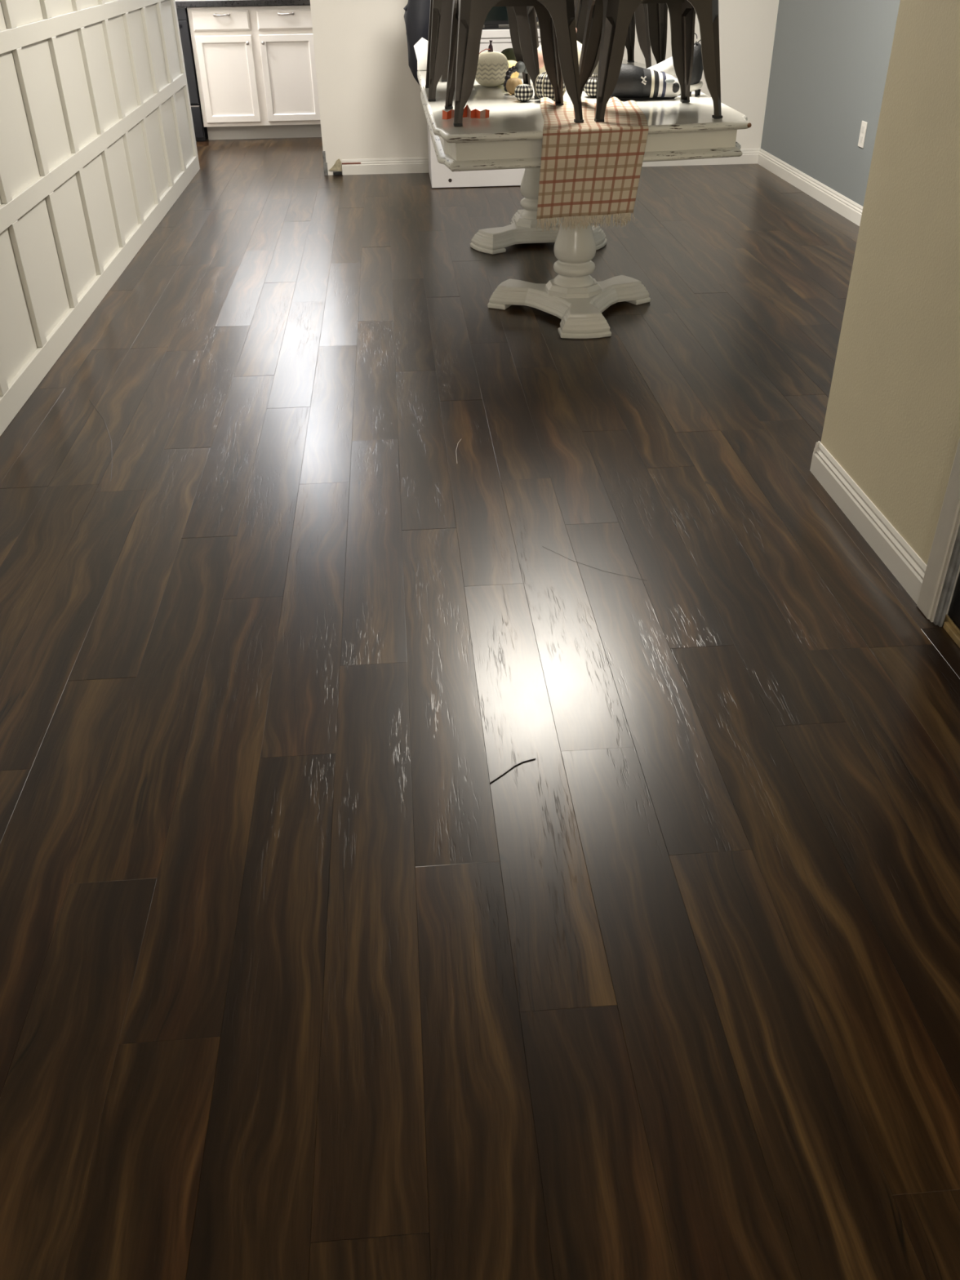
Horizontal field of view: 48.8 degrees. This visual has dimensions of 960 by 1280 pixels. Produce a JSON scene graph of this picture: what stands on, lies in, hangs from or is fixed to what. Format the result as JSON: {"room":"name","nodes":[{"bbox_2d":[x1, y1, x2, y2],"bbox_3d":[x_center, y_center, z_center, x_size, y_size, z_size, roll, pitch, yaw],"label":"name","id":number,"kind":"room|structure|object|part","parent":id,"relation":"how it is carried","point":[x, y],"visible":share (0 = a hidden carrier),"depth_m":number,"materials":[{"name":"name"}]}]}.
{"room":"dining room","nodes":[
{"label":"dining room","id":0,"kind":"room"},
{"bbox_2d":[0,0,199,435],"bbox_3d":[-1.474,-0.733,1.300,0.158,2.440,12.400,-3,34,-3],"label":"wall","id":1,"kind":"structure","parent":0,"point":[98,144],"depth_m":4.34,"materials":[{"name":"white paint"}]},
{"bbox_3d":[-1.412,-0.571,1.414,0.018,0.062,12.400,-3,34,-3],"label":"rail","id":2,"kind":"part","parent":1,"relation":"part of","materials":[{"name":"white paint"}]},
{"bbox_3d":[-1.406,-0.176,1.680,0.018,0.065,12.400,-3,34,-3],"label":"rail","id":3,"kind":"part","parent":1,"relation":"part of","materials":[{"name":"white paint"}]},
{"bbox_3d":[-1.400,0.239,1.959,0.018,0.090,12.400,-3,34,-3],"label":"rail","id":4,"kind":"part","parent":1,"relation":"part of","materials":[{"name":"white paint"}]},
{"bbox_2d":[0,137,959,1279],"bbox_3d":[-0.415,-1.234,4.208,5.642,0.003,20.145,-3,34,-3],"label":"floor","id":5,"kind":"structure","parent":0,"point":[477,802],"depth_m":2.00,"materials":[{"name":"brown wood"}]},
{"bbox_2d":[176,7,208,141],"bbox_3d":[-2.416,-4.275,7.990,0.598,0.872,0.640,-3,34,-3],"label":"dishwasher","id":6,"kind":"object","parent":5,"relation":"on","point":[201,132],"visible":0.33,"depth_m":7.78,"materials":[{"name":"black metal"}]},
{"bbox_3d":[-2.402,-4.473,7.562,0.596,0.067,0.050,-3,34,-3],"label":"control panel","id":7,"kind":"part","parent":6,"relation":"part of","materials":[{"name":"black ceramic"}]},
{"bbox_3d":[-2.398,-4.218,7.734,0.596,0.538,0.050,-3,34,-3],"label":"door","id":8,"kind":"part","parent":6,"relation":"part of","materials":[{"name":"metal"}]},
{"bbox_3d":[-2.393,-3.889,7.955,0.596,0.210,0.050,-3,34,-3],"label":"drawer","id":9,"kind":"part","parent":6,"relation":"part of","materials":[{"name":"metal"}]},
{"bbox_2d":[186,4,321,139],"bbox_3d":[-1.568,-4.343,8.071,1.095,0.876,0.665,-3,34,-3],"label":"base cabinet","id":10,"kind":"object","parent":5,"relation":"on","point":[255,66],"visible":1,"depth_m":7.81,"materials":[{"name":"beige paint"}]},
{"bbox_3d":[-1.865,-4.460,7.616,0.404,0.128,0.020,-3,34,-3],"label":"drawer","id":11,"kind":"part","parent":10,"relation":"part of","materials":[{"name":"beige paint"}]},
{"bbox_3d":[-1.853,-4.478,7.576,0.120,0.020,0.028,-3,34,-3],"label":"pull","id":12,"kind":"part","parent":10,"relation":"part of","materials":[{"name":"silver metal"}]},
{"bbox_3d":[-1.860,-4.147,7.827,0.404,0.572,0.020,-3,34,-3],"label":"door","id":13,"kind":"part","parent":10,"relation":"part of","materials":[{"name":"beige paint"}]},
{"bbox_2d":[174,0,310,7],"bbox_3d":[-1.893,-4.731,7.827,1.770,0.038,0.725,-3,34,-3],"label":"countertop","id":14,"kind":"structure","parent":10,"relation":"on","point":[179,3],"depth_m":7.54,"materials":[{"name":"black stone"}]},
{"bbox_3d":[-1.408,-4.485,7.644,0.404,0.128,0.020,-3,34,-3],"label":"drawer","id":15,"kind":"part","parent":10,"relation":"part of","materials":[{"name":"beige paint"}]},
{"bbox_3d":[-1.397,-4.503,7.604,0.120,0.020,0.028,-3,34,-3],"label":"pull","id":16,"kind":"part","parent":10,"relation":"part of","materials":[{"name":"silver metal"}]},
{"bbox_3d":[-1.404,-4.171,7.854,0.404,0.572,0.020,-3,34,-3],"label":"door","id":17,"kind":"part","parent":10,"relation":"part of","materials":[{"name":"beige paint"}]},
{"bbox_2d":[426,24,541,187],"bbox_3d":[0.087,-3.272,6.473,0.846,0.842,0.504,-3,34,-3],"label":"sideboard","id":18,"kind":"object","parent":5,"relation":"on","point":[440,175],"visible":0.23,"depth_m":6.46,"materials":[{"name":"white laminate"}]},
{"bbox_2d":[403,0,430,86],"bbox_3d":[-0.316,-3.436,5.921,0.218,0.700,0.133,-3,34,-3],"label":"bag","id":19,"kind":"object","parent":18,"relation":"hanging from","point":[416,15],"visible":0.54,"depth_m":5.87,"materials":[{"name":"black fabric"}]},
{"bbox_2d":[482,6,509,29],"bbox_3d":[0.064,-3.719,5.974,0.720,0.458,0.150,-3,34,-3],"label":"television","id":20,"kind":"object","parent":18,"relation":"on","point":[497,15],"visible":0.29,"depth_m":6.05,"materials":[{"name":"black plastic"}]},
{"bbox_3d":[0.064,-3.726,5.966,0.720,0.438,0.035,-3,34,-3],"label":"casing","id":21,"kind":"part","parent":20,"relation":"part of","materials":[{"name":"black plastic"}]},
{"bbox_2d":[417,58,751,338],"bbox_3d":[0.331,-2.038,4.670,1.144,0.802,2.358,-3,34,-3],"label":"pedestal table","id":22,"kind":"object","parent":5,"relation":"on","point":[511,137],"depth_m":4.07,"materials":[{"name":"white paint"}]},
{"bbox_2d":[413,37,427,70],"bbox_3d":[-0.242,-2.868,5.162,0.158,0.121,0.350,-3,34,-3],"label":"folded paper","id":23,"kind":"object","parent":22,"relation":"on","point":[420,47],"visible":0.49,"depth_m":5.16,"materials":[{"name":"white paper"}]},
{"bbox_3d":[-0.051,-1.873,3.750,0.168,0.041,0.062,-3,34,-3],"label":"paper strip","id":24,"kind":"part","parent":22,"relation":"part of","materials":[{"name":"orange paper"}]},
{"bbox_2d":[425,0,539,101],"bbox_3d":[-0.001,-2.615,4.115,0.448,0.863,0.495,-3,34,-3],"label":"metal chair","id":25,"kind":"object","parent":22,"relation":"on","point":[522,23],"visible":0.85,"depth_m":4.08,"materials":[{"name":"black metal"}]},
{"bbox_3d":[-0.136,-2.466,4.333,0.187,0.376,0.187,-3,34,-3],"label":"leg","id":26,"kind":"part","parent":25,"relation":"part of","materials":[{"name":"black metal"}]},
{"bbox_3d":[-0.118,-2.321,4.117,0.187,0.376,0.187,-3,34,-3],"label":"leg","id":27,"kind":"part","parent":25,"relation":"part of","materials":[{"name":"black metal"}]},
{"bbox_3d":[0.124,-2.479,4.346,0.187,0.376,0.187,-3,34,-3],"label":"leg","id":28,"kind":"part","parent":25,"relation":"part of","materials":[{"name":"black metal"}]},
{"bbox_3d":[0.143,-2.333,4.130,0.187,0.376,0.187,-3,34,-3],"label":"leg","id":29,"kind":"part","parent":25,"relation":"part of","materials":[{"name":"black metal"}]},
{"bbox_2d":[441,8,538,81],"bbox_3d":[0.025,-2.971,4.645,0.448,0.863,0.495,-4,34,-4],"label":"metal chair","id":30,"kind":"object","parent":22,"relation":"on","point":[444,76],"visible":0.06,"depth_m":4.64,"materials":[{"name":"black metal"}]},
{"bbox_3d":[-0.087,-2.676,4.644,0.187,0.376,0.187,-4,34,-4],"label":"leg","id":31,"kind":"part","parent":30,"relation":"part of","materials":[{"name":"black metal"}]},
{"bbox_3d":[0.172,-2.693,4.664,0.187,0.376,0.187,-4,34,-4],"label":"leg","id":32,"kind":"part","parent":30,"relation":"part of","materials":[{"name":"black metal"}]},
{"bbox_2d":[475,40,508,87],"bbox_3d":[0.046,-2.434,4.466,0.154,0.173,0.155,-3,34,-3],"label":"pumpkin","id":33,"kind":"object","parent":22,"relation":"on","point":[492,68],"visible":0.88,"depth_m":4.42,"materials":[{"name":"beige ceramic"}]},
{"bbox_3d":[0.044,-2.484,4.432,0.024,0.051,0.024,10,35,15],"label":"stem","id":34,"kind":"part","parent":33,"relation":"part of","materials":[{"name":"black"}]},
{"bbox_2d":[501,48,516,61],"bbox_3d":[0.147,-2.692,4.913,0.116,0.100,0.116,-15,36,-20],"label":"pumpkin","id":35,"kind":"object","parent":22,"relation":"on","point":[508,53],"visible":0.27,"depth_m":4.86,"materials":[{"name":"green fabric"}]},
{"bbox_2d":[507,60,519,78],"bbox_3d":[0.134,-2.498,4.643,0.077,0.081,0.077,-15,36,-19],"label":"pumpkin","id":36,"kind":"object","parent":22,"relation":"on","point":[511,63],"visible":0.27,"depth_m":4.61,"materials":[{"name":"yellow fabric"}]},
{"bbox_2d":[444,0,583,126],"bbox_3d":[0.105,-2.263,3.590,0.448,0.863,0.495,-4,34,-4],"label":"metal chair","id":37,"kind":"object","parent":22,"relation":"on","point":[556,18],"visible":1,"depth_m":3.56,"materials":[{"name":"black metal"}]},
{"bbox_3d":[-0.033,-2.112,3.804,0.187,0.376,0.187,-4,34,-4],"label":"leg","id":38,"kind":"part","parent":37,"relation":"part of","materials":[{"name":"black metal"}]},
{"bbox_3d":[-0.007,-1.967,3.589,0.187,0.376,0.187,-4,34,-4],"label":"leg","id":39,"kind":"part","parent":37,"relation":"part of","materials":[{"name":"black metal"}]},
{"bbox_3d":[0.227,-2.129,3.824,0.187,0.376,0.187,-4,34,-4],"label":"leg","id":40,"kind":"part","parent":37,"relation":"part of","materials":[{"name":"black metal"}]},
{"bbox_3d":[0.253,-1.984,3.609,0.187,0.376,0.187,-4,34,-4],"label":"leg","id":41,"kind":"part","parent":37,"relation":"part of","materials":[{"name":"black metal"}]},
{"bbox_2d":[506,77,522,94],"bbox_3d":[0.139,-2.243,4.283,0.066,0.059,0.066,-15,36,-20],"label":"pumpkin","id":42,"kind":"object","parent":22,"relation":"on","point":[511,84],"visible":0.73,"depth_m":4.26,"materials":[{"name":"brown wood"}]},
{"bbox_2d":[502,61,528,92],"bbox_3d":[0.141,-2.346,4.398,0.064,0.099,0.201,19,39,27],"label":"bead garland","id":43,"kind":"object","parent":22,"relation":"on","point":[519,67],"visible":0.79,"depth_m":4.40,"materials":[{"name":"black"}]},
{"bbox_2d":[514,84,533,102],"bbox_3d":[0.171,-2.122,4.102,0.072,0.059,0.073,-3,34,-3],"label":"pumpkin","id":44,"kind":"object","parent":22,"relation":"on","point":[522,92],"visible":1,"depth_m":4.08,"materials":[{"name":"multicoloured fabric"}]},
{"bbox_2d":[534,71,565,101],"bbox_3d":[0.273,-2.138,4.083,0.123,0.104,0.123,-3,34,-3],"label":"pumpkin","id":45,"kind":"object","parent":22,"relation":"on","point":[543,86],"visible":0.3,"depth_m":4.04,"materials":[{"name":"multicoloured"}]},
{"bbox_2d":[537,27,599,76],"bbox_3d":[0.369,-2.512,4.473,0.320,0.288,0.204,-3,34,-3],"label":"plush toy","id":46,"kind":"object","parent":22,"relation":"on","point":[541,65],"visible":0.09,"depth_m":4.43,"materials":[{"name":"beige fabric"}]},
{"bbox_3d":[0.328,-2.254,4.526,1.120,0.031,2.333,-3,34,-3],"label":"apron moulding","id":47,"kind":"part","parent":22,"relation":"part of","materials":[{"name":"white paint"}]},
{"bbox_3d":[0.327,-2.325,4.477,1.144,0.026,2.358,-3,34,-3],"label":"edge moulding","id":48,"kind":"part","parent":22,"relation":"part of","materials":[{"name":"white paint"}]},
{"bbox_2d":[583,72,597,97],"bbox_3d":[0.453,-2.192,4.178,0.082,0.084,0.083,-3,34,-3],"label":"pumpkin","id":49,"kind":"object","parent":22,"relation":"on","point":[590,87],"visible":0.62,"depth_m":4.15,"materials":[{"name":"multicoloured fabric"}]},
{"bbox_3d":[0.452,-2.219,4.160,0.028,0.019,0.028,10,35,15],"label":"stem","id":50,"kind":"part","parent":49,"relation":"part of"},
{"bbox_2d":[536,97,648,232],"bbox_3d":[0.399,-1.748,3.857,0.382,0.344,0.703,1,34,2],"label":"table runner","id":51,"kind":"object","parent":22,"relation":"on","point":[590,169],"visible":0.91,"depth_m":3.62,"materials":[{"name":"fabric"}]},
{"bbox_2d":[573,0,651,68],"bbox_3d":[0.549,-3.109,4.839,0.448,0.863,0.495,-3,34,-3],"label":"metal chair","id":52,"kind":"object","parent":22,"relation":"on","point":[639,19],"visible":0.4,"depth_m":4.84,"materials":[{"name":"black metal"}]},
{"bbox_3d":[0.673,-2.974,5.071,0.187,0.376,0.187,-3,34,-3],"label":"leg","id":53,"kind":"part","parent":52,"relation":"part of","materials":[{"name":"black metal"}]},
{"bbox_3d":[0.694,-2.829,4.855,0.187,0.376,0.187,-3,34,-3],"label":"leg","id":54,"kind":"part","parent":52,"relation":"part of","materials":[{"name":"black metal"}]},
{"bbox_2d":[574,0,671,90],"bbox_3d":[0.616,-2.771,4.335,0.448,0.863,0.495,-4,34,-4],"label":"metal chair","id":55,"kind":"object","parent":22,"relation":"on","point":[657,12],"visible":0.27,"depth_m":4.60,"materials":[{"name":"black metal"}]},
{"bbox_3d":[0.478,-2.620,4.549,0.187,0.376,0.187,-4,34,-4],"label":"leg","id":56,"kind":"part","parent":55,"relation":"part of","materials":[{"name":"black metal"}]},
{"bbox_3d":[0.504,-2.475,4.334,0.187,0.376,0.187,-4,34,-4],"label":"leg","id":57,"kind":"part","parent":55,"relation":"part of","materials":[{"name":"black metal"}]},
{"bbox_3d":[0.738,-2.637,4.569,0.187,0.376,0.187,-4,34,-4],"label":"leg","id":58,"kind":"part","parent":55,"relation":"part of","materials":[{"name":"black metal"}]},
{"bbox_2d":[609,63,680,99],"bbox_3d":[0.637,-2.167,4.103,0.291,0.126,0.121,-3,34,-3],"label":"shoe","id":59,"kind":"object","parent":22,"relation":"on","point":[633,82],"visible":0.87,"depth_m":4.07,"materials":[{"name":"black"}]},
{"bbox_2d":[578,0,722,122],"bbox_3d":[0.591,-2.298,3.632,0.448,0.863,0.495,-4,34,-5],"label":"metal chair","id":60,"kind":"object","parent":22,"relation":"on","point":[611,20],"visible":0.96,"depth_m":3.63,"materials":[{"name":"black metal"}]},
{"bbox_3d":[0.452,-2.146,3.845,0.187,0.376,0.187,-4,34,-5],"label":"leg","id":61,"kind":"part","parent":60,"relation":"part of","materials":[{"name":"black metal"}]},
{"bbox_3d":[0.481,-2.002,3.629,0.187,0.376,0.187,-4,34,-5],"label":"leg","id":62,"kind":"part","parent":60,"relation":"part of","materials":[{"name":"black metal"}]},
{"bbox_3d":[0.712,-2.164,3.867,0.187,0.376,0.187,-4,34,-5],"label":"leg","id":63,"kind":"part","parent":60,"relation":"part of","materials":[{"name":"black metal"}]},
{"bbox_3d":[0.740,-2.020,3.651,0.187,0.376,0.187,-4,34,-5],"label":"leg","id":64,"kind":"part","parent":60,"relation":"part of","materials":[{"name":"black metal"}]},
{"bbox_2d":[647,57,675,75],"bbox_3d":[0.696,-2.287,4.263,0.243,0.126,0.086,-7,34,-10],"label":"shoe","id":65,"kind":"object","parent":22,"relation":"on","point":[666,66],"visible":0.18,"depth_m":4.23,"materials":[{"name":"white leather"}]},
{"bbox_3d":[0.695,-2.274,4.271,0.071,0.081,0.091,-3,34,-3],"label":"panel","id":66,"kind":"part","parent":65,"relation":"part of","materials":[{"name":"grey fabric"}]},
{"bbox_2d":[689,33,702,96],"bbox_3d":[0.844,-2.258,4.149,0.097,0.218,0.090,-16,37,-21],"label":"cleat","id":67,"kind":"object","parent":22,"relation":"on","point":[697,68],"visible":0.44,"depth_m":4.12,"materials":[{"name":"black"}]},
{"bbox_2d":[310,0,778,175],"bbox_3d":[0.405,-4.147,6.337,2.884,2.440,0.130,-3,34,-3],"label":"wall","id":68,"kind":"structure","parent":0,"point":[371,106],"depth_m":6.64,"materials":[{"name":"white paint"}]},
{"bbox_2d":[341,148,759,174],"bbox_3d":[0.483,-3.143,6.945,2.765,0.092,0.012,-3,34,-3],"label":"baseboard","id":69,"kind":"structure","parent":68,"relation":"attached to","point":[749,156],"depth_m":6.89,"materials":[{"name":"white paint"}]},
{"bbox_2d":[760,0,900,206],"bbox_3d":[1.866,-4.413,6.702,0.100,2.440,10.300,-3,34,-3],"label":"wall","id":70,"kind":"structure","parent":0,"point":[830,60],"depth_m":5.86,"materials":[{"name":"grey paint"}]},
{"bbox_2d":[757,148,862,226],"bbox_3d":[2.042,-1.907,5.076,0.012,0.092,4.727,-3,34,-3],"label":"baseboard","id":71,"kind":"structure","parent":70,"relation":"attached to","point":[831,198],"depth_m":6.14,"materials":[{"name":"white paint"}]},
{"bbox_2d":[857,120,867,148],"bbox_3d":[1.982,-2.619,5.478,0.008,0.122,0.069,-3,34,-3],"label":"outlet cover","id":72,"kind":"object","parent":70,"relation":"attached to","point":[864,125],"visible":1,"depth_m":5.47,"materials":[{"name":"white plastic"}]},
{"bbox_2d":[820,0,959,564],"bbox_3d":[1.883,0.503,-0.608,1.267,2.440,7.335,-3,34,-3],"label":"wall","id":73,"kind":"structure","parent":0,"point":[892,419],"depth_m":2.44,"materials":[{"name":"beige paint"}]},
{"bbox_2d":[809,440,926,604],"bbox_3d":[1.627,-0.360,2.784,1.280,0.092,0.744,-3,34,-3],"label":"baseboard","id":74,"kind":"structure","parent":73,"relation":"attached to","point":[902,561],"depth_m":2.70,"materials":[{"name":"white paint"}]},
{"bbox_2d":[916,438,959,619],"bbox_3d":[1.055,-0.654,1.416,0.017,2.120,1.103,-3,34,-3],"label":"trim","id":75,"kind":"structure","parent":73,"relation":"attached to","point":[951,503],"depth_m":2.33,"materials":[{"name":"paint"}]},
{"bbox_2d":[929,507,959,626],"bbox_3d":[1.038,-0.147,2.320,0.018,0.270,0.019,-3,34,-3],"label":"door frame","id":76,"kind":"structure","parent":73,"relation":"attached to","point":[953,566],"depth_m":2.33,"materials":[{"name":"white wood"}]},
{"bbox_2d":[942,614,959,648],"bbox_3d":[1.087,0.216,2.002,0.015,0.022,0.954,-3,34,-3],"label":"trim","id":77,"kind":"structure","parent":73,"relation":"attached to","point":[949,626],"depth_m":2.35,"materials":[{"name":"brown wood"}]},
{"bbox_2d":[947,573,959,628],"bbox_3d":[1.066,-0.634,1.429,0.116,2.028,0.952,-3,34,-3],"label":"door","id":78,"kind":"structure","parent":73,"relation":"in","point":[954,610],"depth_m":2.35,"materials":[{"name":"black paint"}]}
]}

